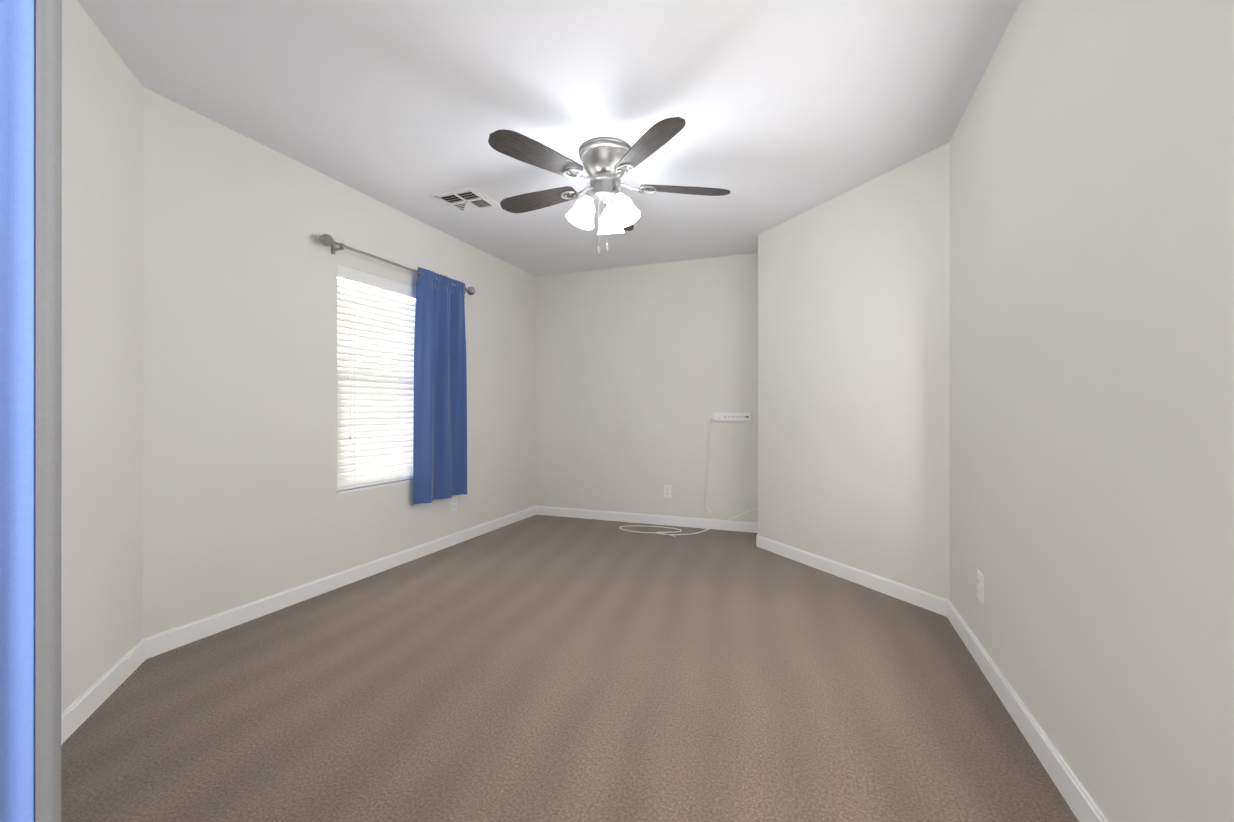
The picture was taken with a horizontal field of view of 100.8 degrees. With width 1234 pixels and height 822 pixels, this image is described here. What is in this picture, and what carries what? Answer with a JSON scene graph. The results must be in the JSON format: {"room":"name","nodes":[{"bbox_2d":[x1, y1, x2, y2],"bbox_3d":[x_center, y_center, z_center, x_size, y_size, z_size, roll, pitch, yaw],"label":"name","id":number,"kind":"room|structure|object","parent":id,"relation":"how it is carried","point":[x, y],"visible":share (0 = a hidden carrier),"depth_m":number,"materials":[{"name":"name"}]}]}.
{"room":"empty bedroom","nodes":[
{"label":"empty bedroom","id":0,"kind":"room"},
{"bbox_2d":[61,0,372,712],"bbox_3d":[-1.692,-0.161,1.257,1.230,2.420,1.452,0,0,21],"label":"wall","id":1,"kind":"structure","parent":0,"point":[199,460],"depth_m":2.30,"materials":[{"name":"paint"}]},
{"bbox_2d":[61,506,536,744],"bbox_3d":[-1.023,1.007,2.779,1.380,0.086,4.650,0,0,21],"label":"baseboard","id":2,"kind":"structure","parent":1,"relation":"attached to","point":[75,714],"depth_m":2.49,"materials":[{"name":"white wood"}]},
{"bbox_2d":[373,198,532,560],"bbox_3d":[-1.470,-0.160,3.744,0.150,2.420,3.472,0,0,21],"label":"wall","id":3,"kind":"structure","parent":0,"point":[499,314],"depth_m":4.32,"materials":[{"name":"paint"}]},
{"bbox_2d":[337,478,412,493],"bbox_3d":[-1.522,0.489,3.513,0.085,0.012,0.996,0,0,21],"label":"window sill","id":4,"kind":"structure","parent":3,"relation":"attached to","point":[372,486],"depth_m":3.30,"materials":[{"name":"white wood"}]},
{"bbox_2d":[337,277,413,299],"bbox_3d":[-1.577,-0.192,3.535,0.072,1.375,1.000,0,0,21],"label":"window","id":5,"kind":"structure","parent":3,"relation":"in","point":[375,287],"depth_m":3.46,"materials":[{"name":"white"}]},
{"bbox_2d":[337,263,415,490],"bbox_3d":[-1.518,-0.201,3.512,0.074,1.358,0.994,0,0,21],"label":"window blinds","id":6,"kind":"object","parent":3,"relation":"attached to","point":[375,364],"visible":0.56,"depth_m":3.33,"materials":[{"name":"white plastic"}]},
{"bbox_2d":[319,234,474,504],"bbox_3d":[-1.424,-0.177,3.497,0.115,1.655,1.392,0,0,21],"label":"window curtain","id":7,"kind":"object","parent":3,"relation":"hanging from","point":[440,426],"visible":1,"depth_m":3.76,"materials":[{"name":"blue fabric"}]},
{"bbox_2d":[451,496,457,511],"bbox_3d":[-1.279,0.731,4.016,0.010,0.116,0.072,0,0,21],"label":"outlet","id":8,"kind":"object","parent":3,"relation":"attached to","point":[454,503],"visible":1,"depth_m":4.01,"materials":[{"name":"white plastic"}]},
{"bbox_2d":[77,0,1020,276],"bbox_3d":[-0.300,-1.421,2.002,3.590,0.100,5.880,0,0,21],"label":"ceiling","id":9,"kind":"structure","parent":0,"point":[785,110],"depth_m":2.19,"materials":[{"name":"white paint"}]},
{"bbox_2d":[0,0,61,821],"bbox_3d":[-0.838,-0.168,0.351,0.764,2.408,0.058,0,0,-44],"label":"door","id":10,"kind":"structure","parent":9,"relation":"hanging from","point":[30,351],"depth_m":0.54,"materials":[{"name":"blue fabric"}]},
{"bbox_2d":[430,186,500,212],"bbox_3d":[-0.978,-1.363,3.314,0.320,0.015,0.320,0,0,21],"label":"ceiling vent","id":11,"kind":"object","parent":9,"relation":"in","point":[467,199],"visible":1,"depth_m":3.29,"materials":[{"name":"white metal"}]},
{"bbox_2d":[488,117,729,254],"bbox_3d":[-0.091,-1.093,2.726,1.291,0.555,1.307,0,0,21],"label":"ceiling fan","id":12,"kind":"object","parent":9,"relation":"hanging from","point":[608,163],"visible":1,"depth_m":2.60,"materials":[{"name":"silver metal"}]},
{"bbox_2d":[61,515,1078,821],"bbox_3d":[-0.300,1.099,2.000,3.590,0.100,5.880,0,0,21],"label":"floor","id":13,"kind":"structure","parent":0,"point":[547,669],"depth_m":1.82,"materials":[{"name":"carpet"}]},
{"bbox_2d":[619,508,757,536],"bbox_3d":[0.603,0.937,4.380,1.233,0.228,0.340,0,0,21],"label":"cord","id":14,"kind":"object","parent":13,"relation":"on","point":[663,533],"visible":0.94,"depth_m":4.36,"materials":[{"name":"white plastic"}]},
{"bbox_2d":[533,253,756,522],"bbox_3d":[0.308,-0.159,4.821,2.390,2.420,0.180,0,0,21],"label":"wall","id":15,"kind":"structure","parent":0,"point":[632,365],"depth_m":4.76,"materials":[{"name":"paint"}]},
{"bbox_2d":[537,506,756,532],"bbox_3d":[0.228,1.008,4.780,2.210,0.086,0.013,0,0,21],"label":"baseboard","id":16,"kind":"structure","parent":15,"relation":"attached to","point":[740,526],"depth_m":4.74,"materials":[{"name":"white wood"}]},
{"bbox_2d":[664,485,670,497],"bbox_3d":[0.465,0.739,4.691,0.072,0.116,0.010,0,0,21],"label":"outlet","id":17,"kind":"object","parent":15,"relation":"attached to","point":[667,491],"visible":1,"depth_m":4.69,"materials":[{"name":"white plastic"}]},
{"bbox_2d":[705,413,750,513],"bbox_3d":[0.970,0.462,4.478,0.399,0.893,0.043,0,0,21],"label":"cord","id":18,"kind":"object","parent":15,"relation":"attached to","point":[731,416],"visible":0.96,"depth_m":4.48,"materials":[{"name":"white plastic"}]},
{"bbox_2d":[757,232,764,536],"bbox_3d":[1.242,-0.159,4.133,0.150,2.420,0.430,0,0,21],"label":"wall","id":19,"kind":"structure","parent":0,"point":[761,237],"depth_m":3.92,"materials":[{"name":"paint"}]},
{"bbox_2d":[765,145,944,597],"bbox_3d":[1.472,-0.160,3.284,0.870,2.420,1.112,0,0,21],"label":"wall","id":20,"kind":"structure","parent":0,"point":[855,281],"depth_m":3.07,"materials":[{"name":"paint"}]},
{"bbox_2d":[945,0,1233,821],"bbox_3d":[1.016,-0.162,0.635,0.150,2.420,4.282,0,0,21],"label":"wall","id":21,"kind":"structure","parent":0,"point":[993,340],"depth_m":1.21,"materials":[{"name":"paint"}]},
{"bbox_2d":[756,534,1107,821],"bbox_3d":[0.666,1.006,1.380,1.040,0.086,5.120,0,0,21],"label":"baseboard","id":22,"kind":"structure","parent":21,"relation":"attached to","point":[1077,798],"depth_m":2.00,"materials":[{"name":"white wood"}]},
{"bbox_2d":[977,570,983,603],"bbox_3d":[1.500,0.725,2.109,0.010,0.116,0.072,0,0,21],"label":"outlet","id":23,"kind":"object","parent":21,"relation":"attached to","point":[980,586],"visible":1,"depth_m":2.10,"materials":[{"name":"white plastic"}]},
{"label":"outside","id":24,"kind":"structure","parent":0,"visible":0},
{"bbox_2d":[337,278,415,299],"bbox_3d":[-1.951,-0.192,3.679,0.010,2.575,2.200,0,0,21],"label":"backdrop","id":25,"kind":"structure","parent":24,"point":[375,288],"depth_m":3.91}
]}

